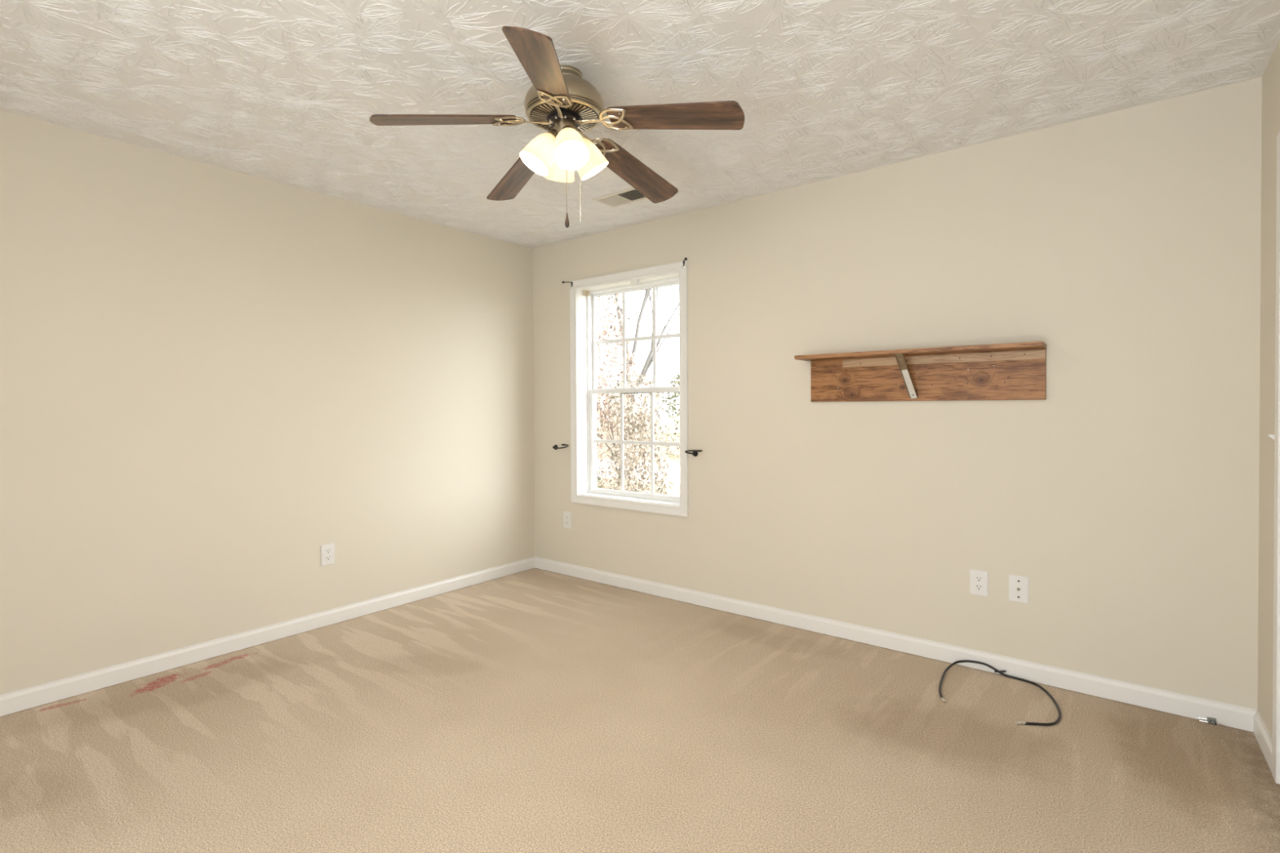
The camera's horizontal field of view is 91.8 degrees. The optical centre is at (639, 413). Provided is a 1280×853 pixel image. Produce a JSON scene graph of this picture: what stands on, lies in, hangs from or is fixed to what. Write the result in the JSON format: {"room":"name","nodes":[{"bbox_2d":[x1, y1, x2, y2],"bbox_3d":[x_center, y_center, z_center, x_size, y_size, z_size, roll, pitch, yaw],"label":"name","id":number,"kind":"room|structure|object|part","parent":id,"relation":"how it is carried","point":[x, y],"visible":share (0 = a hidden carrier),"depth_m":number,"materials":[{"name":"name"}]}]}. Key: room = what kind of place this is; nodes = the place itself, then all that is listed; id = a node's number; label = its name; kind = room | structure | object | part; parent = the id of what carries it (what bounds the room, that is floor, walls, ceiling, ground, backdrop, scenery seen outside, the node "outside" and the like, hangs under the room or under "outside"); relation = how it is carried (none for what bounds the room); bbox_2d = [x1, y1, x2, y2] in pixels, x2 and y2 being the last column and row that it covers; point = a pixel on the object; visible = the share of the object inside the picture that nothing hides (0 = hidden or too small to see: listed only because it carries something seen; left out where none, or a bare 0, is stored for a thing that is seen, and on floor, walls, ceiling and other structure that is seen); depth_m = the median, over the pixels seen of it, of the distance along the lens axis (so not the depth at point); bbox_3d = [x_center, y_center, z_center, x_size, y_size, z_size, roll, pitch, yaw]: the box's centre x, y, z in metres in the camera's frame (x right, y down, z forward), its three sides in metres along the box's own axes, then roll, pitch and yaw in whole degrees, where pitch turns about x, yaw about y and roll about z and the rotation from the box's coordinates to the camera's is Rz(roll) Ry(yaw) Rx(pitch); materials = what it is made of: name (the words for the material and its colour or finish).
{"room":"empty bedroom","nodes":[
{"label":"empty bedroom","id":0,"kind":"room"},
{"bbox_2d":[0,110,534,694],"bbox_3d":[-2.203,-0.013,3.113,0.160,2.440,4.620,0,1,38],"label":"wall","id":1,"kind":"structure","parent":0,"point":[213,379],"depth_m":3.12,"materials":[{"name":"paint"}]},
{"bbox_2d":[0,556,535,716],"bbox_3d":[-2.128,1.165,3.075,0.013,0.083,4.300,0,1,38],"label":"baseboard","id":2,"kind":"structure","parent":1,"relation":"attached to","point":[15,701],"depth_m":3.13,"materials":[{"name":"white paint"}]},
{"bbox_2d":[320,542,334,566],"bbox_3d":[-1.774,0.800,3.529,0.008,0.118,0.078,0,1,38],"label":"wall outlet","id":3,"kind":"object","parent":1,"relation":"attached to","point":[327,551],"visible":1,"depth_m":3.52,"materials":[{"name":"white plastic"}]},
{"bbox_2d":[324,555,331,560],"bbox_3d":[-1.772,0.820,3.528,0.002,0.028,0.034,0,1,38],"label":"receptacle","id":4,"kind":"object","parent":3,"relation":"attached to","point":[327,557],"depth_m":3.53,"materials":[{"name":"white plastic"}]},
{"bbox_2d":[324,548,331,554],"bbox_3d":[-1.773,0.781,3.528,0.002,0.028,0.034,0,1,38],"label":"receptacle","id":5,"kind":"object","parent":3,"relation":"attached to","point":[327,551],"depth_m":3.53,"materials":[{"name":"white plastic"}]},
{"bbox_2d":[0,568,1279,852],"bbox_3d":[-0.459,1.274,1.770,4.570,0.120,4.620,0,1,38],"label":"floor","id":6,"kind":"structure","parent":0,"point":[534,710],"depth_m":2.23,"materials":[{"name":"beige carpet"}]},
{"bbox_2d":[938,660,1061,725],"bbox_3d":[1.517,1.172,2.630,0.455,0.041,0.471,0,1,38],"label":"coaxial cable","id":7,"kind":"object","parent":6,"relation":"on","point":[1001,672],"visible":1,"depth_m":2.69,"materials":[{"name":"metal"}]},
{"bbox_2d":[1198,716,1227,726],"bbox_3d":[2.200,1.181,2.384,0.083,0.020,0.021,0,1,38],"label":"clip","id":8,"kind":"object","parent":6,"relation":"on","point":[1198,717],"visible":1,"depth_m":2.39,"materials":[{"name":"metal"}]},
{"bbox_2d":[0,0,1279,248],"bbox_3d":[-0.473,-1.285,1.738,4.570,0.122,4.620,0,1,38],"label":"ceiling","id":9,"kind":"structure","parent":0,"point":[287,92],"depth_m":2.27,"materials":[{"name":"white paint"}]},
{"bbox_2d":[369,26,744,227],"bbox_3d":[-0.242,-0.951,2.295,1.262,0.567,1.213,0,1,38],"label":"ceiling fan","id":10,"kind":"object","parent":9,"relation":"hanging from","point":[559,101],"visible":1,"depth_m":2.17,"materials":[{"name":"brown wood"}]},
{"bbox_3d":[-0.674,-1.015,2.143,0.484,0.006,0.135,-8,14,-16],"label":"blade","id":11,"kind":"part","parent":10,"relation":"part of","materials":[{"name":"brown wood"}]},
{"bbox_3d":[-0.505,-1.004,2.601,0.135,0.006,0.484,-14,-1,-35],"label":"blade","id":12,"kind":"part","parent":10,"relation":"part of","materials":[{"name":"brown wood"}]},
{"bbox_3d":[-0.289,-1.020,1.840,0.135,0.006,0.484,13,7,0],"label":"blade","id":13,"kind":"part","parent":10,"relation":"part of","materials":[{"name":"brown wood"}]},
{"bbox_3d":[-0.367,-0.937,2.229,0.126,0.147,0.134,0,1,38],"label":"lamp shade","id":14,"kind":"part","parent":10,"relation":"part of","materials":[{"name":"white glass"}]},
{"bbox_3d":[-0.303,-0.939,2.353,0.134,0.147,0.126,0,1,38],"label":"lamp shade","id":15,"kind":"part","parent":10,"relation":"part of","materials":[{"name":"white glass"}]},
{"bbox_2d":[530,101,598,131],"bbox_3d":[-0.274,-1.079,2.257,0.242,0.002,0.242,0,1,12],"label":"vent","id":16,"kind":"object","parent":10,"relation":"attached to","point":[540,111],"depth_m":2.21,"materials":[{"name":"metal"}]},
{"bbox_3d":[-0.262,-0.867,2.221,0.002,0.298,0.007,0,1,-7],"label":"pull chain","id":17,"kind":"part","parent":10,"relation":"part of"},
{"bbox_3d":[-0.261,-0.693,2.221,0.016,0.055,0.016,0,1,38],"label":"pull knob","id":18,"kind":"part","parent":10,"relation":"part of","materials":[{"name":"brown wood"}]},
{"bbox_3d":[-0.251,-0.961,2.188,0.050,0.062,0.045,0,1,38],"label":"bulb","id":19,"kind":"part","parent":10,"relation":"part of","materials":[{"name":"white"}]},
{"bbox_3d":[-0.244,-0.936,2.164,0.134,0.147,0.126,0,1,38],"label":"lamp shade","id":20,"kind":"part","parent":10,"relation":"part of","materials":[{"name":"white glass"}]},
{"bbox_3d":[-0.179,-0.938,2.288,0.126,0.147,0.134,0,1,38],"label":"lamp shade","id":21,"kind":"part","parent":10,"relation":"part of","materials":[{"name":"white glass"}]},
{"bbox_3d":[-0.019,-1.001,2.583,0.135,0.006,0.484,-16,-19,35],"label":"blade","id":22,"kind":"part","parent":10,"relation":"part of","materials":[{"name":"brown wood"}]},
{"bbox_3d":[0.117,-1.012,2.115,0.484,0.006,0.135,9,-11,20],"label":"blade","id":23,"kind":"part","parent":10,"relation":"part of","materials":[{"name":"brown wood"}]},
{"bbox_2d":[592,187,647,207],"bbox_3d":[-0.083,-1.245,3.576,0.350,0.011,0.186,0,1,38],"label":"ceiling vent","id":24,"kind":"object","parent":9,"relation":"in","point":[631,195],"visible":0.74,"depth_m":3.58,"materials":[{"name":"metal"}]},
{"bbox_2d":[532,76,1262,709],"bbox_3d":[0.859,-0.036,3.549,4.127,2.440,0.160,0,1,38],"label":"wall","id":25,"kind":"structure","parent":0,"point":[1126,243],"depth_m":2.85,"materials":[{"name":"paint"}]},
{"bbox_2d":[552,444,568,449],"bbox_3d":[-0.587,0.241,4.539,0.043,0.052,0.200,-1,1,-38],"label":"curtain holdback","id":26,"kind":"object","parent":25,"relation":"attached to","point":[555,446],"visible":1,"depth_m":4.55,"materials":[{"name":"black metal"}]},
{"bbox_2d":[563,511,571,528],"bbox_3d":[-0.533,0.776,4.545,0.078,0.118,0.008,0,1,38],"label":"wall outlet","id":27,"kind":"object","parent":25,"relation":"attached to","point":[566,515],"visible":1,"depth_m":4.54,"materials":[{"name":"white plastic"}]},
{"bbox_2d":[569,261,688,516],"bbox_3d":[-0.048,-0.157,4.250,1.008,1.595,0.189,0,1,38],"label":"window","id":28,"kind":"structure","parent":25,"relation":"in","point":[584,342],"depth_m":4.34,"materials":[{"name":"white paint"}]},
{"bbox_2d":[561,280,572,288],"bbox_3d":[-0.523,-0.927,4.458,0.075,0.054,0.017,0,1,-5],"label":"curtain rod bracket","id":29,"kind":"object","parent":28,"relation":"attached to","point":[562,282],"visible":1,"depth_m":4.46,"materials":[{"name":"black metal"}]},
{"bbox_2d":[582,290,589,296],"bbox_3d":[-0.390,-0.874,4.498,0.032,0.035,0.038,0,1,38],"label":"bracket","id":30,"kind":"object","parent":28,"relation":"attached to","point":[586,293],"visible":1,"depth_m":4.51,"materials":[{"name":"beige plastic"}]},
{"bbox_3d":[-0.014,-0.158,4.294,0.882,1.469,0.078,0,1,38],"label":"vinyl frame","id":31,"kind":"part","parent":28,"relation":"part of","materials":[{"name":"white plastic"}]},
{"bbox_3d":[-0.023,0.194,4.284,0.848,0.741,0.028,0,1,38],"label":"sash","id":32,"kind":"part","parent":28,"relation":"part of","materials":[{"name":"white plastic"}]},
{"bbox_3d":[-0.007,-0.515,4.300,0.848,0.729,0.028,0,1,38],"label":"sash","id":33,"kind":"part","parent":28,"relation":"part of","materials":[{"name":"glass"}]},
{"bbox_2d":[631,280,642,288],"bbox_3d":[-0.023,-0.863,4.157,0.078,0.054,0.038,0,1,38],"label":"bracket","id":34,"kind":"object","parent":28,"relation":"attached to","point":[637,281],"visible":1,"depth_m":4.15,"materials":[{"name":"white plastic"}]},
{"bbox_2d":[682,257,687,268],"bbox_3d":[0.276,-0.932,3.832,0.017,0.054,0.075,0,1,-9],"label":"curtain rod bracket","id":35,"kind":"object","parent":28,"relation":"attached to","point":[685,259],"visible":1,"depth_m":3.86,"materials":[{"name":"black metal"}]},
{"bbox_2d":[684,449,702,456],"bbox_3d":[0.338,0.241,3.817,0.134,0.048,0.066,0,1,38],"label":"curtain holdback","id":36,"kind":"object","parent":25,"relation":"attached to","point":[695,453],"visible":1,"depth_m":3.83,"materials":[{"name":"black metal"}]},
{"bbox_3d":[0.336,0.234,3.812,0.053,0.033,0.135,-1,1,-45],"label":"hook arm","id":37,"kind":"part","parent":36,"relation":"part of","materials":[{"name":"black metal"}]},
{"bbox_3d":[0.335,0.246,3.843,0.039,0.039,0.029,0,1,38],"label":"mounting plate","id":38,"kind":"part","parent":36,"relation":"part of","materials":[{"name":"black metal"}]},
{"bbox_2d":[534,556,1257,732],"bbox_3d":[0.754,1.144,3.541,3.955,0.083,0.013,0,1,38],"label":"baseboard","id":39,"kind":"structure","parent":25,"relation":"attached to","point":[1234,716],"depth_m":2.97,"materials":[{"name":"white paint"}]},
{"bbox_2d":[794,341,1046,401],"bbox_3d":[1.298,-0.185,2.999,1.102,0.244,0.160,0,1,38],"label":"wall shelf","id":40,"kind":"object","parent":25,"relation":"attached to","point":[1011,371],"visible":1,"depth_m":2.97,"materials":[{"name":"brown wood"}]},
{"bbox_2d":[969,568,988,596],"bbox_3d":[1.580,0.788,2.892,0.078,0.118,0.008,0,1,38],"label":"wall outlet","id":41,"kind":"object","parent":25,"relation":"attached to","point":[979,580],"visible":1,"depth_m":2.89,"materials":[{"name":"white plastic"}]},
{"bbox_2d":[974,583,982,591],"bbox_3d":[1.578,0.807,2.891,0.034,0.028,0.002,0,1,38],"label":"receptacle","id":42,"kind":"object","parent":41,"relation":"attached to","point":[978,587],"depth_m":2.89,"materials":[{"name":"white plastic"}]},
{"bbox_2d":[974,575,982,582],"bbox_3d":[1.578,0.768,2.890,0.034,0.028,0.002,0,1,38],"label":"receptacle","id":43,"kind":"object","parent":41,"relation":"attached to","point":[977,578],"depth_m":2.89,"materials":[{"name":"white plastic"}]},
{"bbox_2d":[1008,574,1028,603],"bbox_3d":[1.703,0.788,2.792,0.078,0.118,0.014,0,1,38],"label":"cable wall plate","id":44,"kind":"object","parent":25,"relation":"attached to","point":[1018,585],"visible":1,"depth_m":2.79,"materials":[{"name":"white plastic"}]},
{"bbox_2d":[1257,40,1279,738],"bbox_3d":[1.077,0.001,0.547,0.140,2.440,4.304,0,1,37],"label":"wall","id":45,"kind":"structure","parent":0,"point":[1271,76],"depth_m":2.20,"materials":[{"name":"paint"}]},
{"bbox_2d":[1253,711,1272,772],"bbox_3d":[1.019,1.179,0.605,0.013,0.083,4.289,0,1,37],"label":"baseboard","id":46,"kind":"structure","parent":45,"relation":"attached to","point":[1261,733],"depth_m":2.19,"materials":[{"name":"white paint"}]},
{"bbox_2d":[1267,420,1275,454],"bbox_3d":[2.127,0.080,2.086,0.022,0.116,0.074,0,1,38],"label":"light switch","id":47,"kind":"object","parent":45,"relation":"attached to","point":[1272,436],"visible":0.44,"depth_m":2.09,"materials":[{"name":"white plastic"}]},
{"bbox_3d":[2.134,0.080,2.081,0.004,0.116,0.074,0,1,37],"label":"plate","id":48,"kind":"part","parent":47,"relation":"part of","materials":[{"name":"white plastic"}]},
{"bbox_2d":[1271,132,1279,784],"bbox_3d":[1.870,0.150,1.626,0.163,2.105,0.920,0,1,37],"label":"door frame","id":49,"kind":"structure","parent":45,"relation":"in","point":[1276,650],"depth_m":2.01,"materials":[{"name":"white paint"}]},
{"label":"outside","id":50,"kind":"structure","parent":0,"visible":0},
{"bbox_2d":[595,416,679,496],"bbox_3d":[12.182,1.143,45.719,90.000,0.100,79.500,0,1,38],"label":"lawn","id":51,"kind":"structure","parent":50,"point":[667,420],"depth_m":25.26,"materials":[{"name":"white"}]},
{"bbox_2d":[596,475,604,488],"bbox_3d":[-0.737,1.158,8.011,0.655,0.962,0.628,0,1,38],"label":"shrub","id":52,"kind":"object","parent":51,"relation":"on","point":[597,477],"visible":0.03,"depth_m":8.01,"materials":[{"name":"grey plant"}]},
{"bbox_2d":[595,375,617,427],"bbox_3d":[-4.630,-1.074,39.592,7.973,4.714,4.715,0,1,38],"label":"tree","id":53,"kind":"object","parent":51,"relation":"on","point":[598,376],"visible":0.02,"depth_m":38.64,"materials":[{"name":"grey plant"}]},
{"bbox_2d":[595,370,673,494],"bbox_3d":[-0.490,0.551,8.326,1.908,2.522,0.860,0,1,22],"label":"tree","id":54,"kind":"object","parent":51,"relation":"on","point":[642,426],"visible":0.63,"depth_m":8.07,"materials":[{"name":"brown plant"}]},
{"bbox_2d":[595,287,679,492],"bbox_3d":[-0.023,-0.279,9.512,1.620,4.201,1.828,-1,1,-18],"label":"tree","id":55,"kind":"object","parent":51,"relation":"on","point":[604,332],"visible":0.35,"depth_m":9.73,"materials":[{"name":"brown plant"}]},
{"bbox_2d":[595,420,679,457],"bbox_3d":[2.147,1.018,20.631,21.542,1.626,1.576,0,1,38],"label":"hedge","id":56,"kind":"object","parent":51,"relation":"on","point":[670,425],"visible":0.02,"depth_m":21.59,"materials":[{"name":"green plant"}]},
{"bbox_2d":[660,373,679,423],"bbox_3d":[4.897,-1.165,37.102,5.035,4.830,7.957,-1,1,-33],"label":"tree","id":57,"kind":"object","parent":51,"relation":"on","point":[676,382],"visible":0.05,"depth_m":38.38,"materials":[{"name":"grey plant"}]},
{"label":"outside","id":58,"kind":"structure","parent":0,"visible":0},
{"bbox_2d":[596,459,679,485],"bbox_3d":[0.840,1.551,15.807,39.172,0.100,3.397,0,1,40],"label":"driveway","id":59,"kind":"structure","parent":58,"point":[673,477],"depth_m":15.77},
{"bbox_2d":[614,285,679,475],"bbox_3d":[0.427,-3.367,14.418,3.017,9.871,4.477,-1,1,-27],"label":"bare tree","id":60,"kind":"object","parent":59,"relation":"on","point":[649,360],"visible":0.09,"depth_m":14.51,"materials":[{"name":"grey plant"}]}
]}

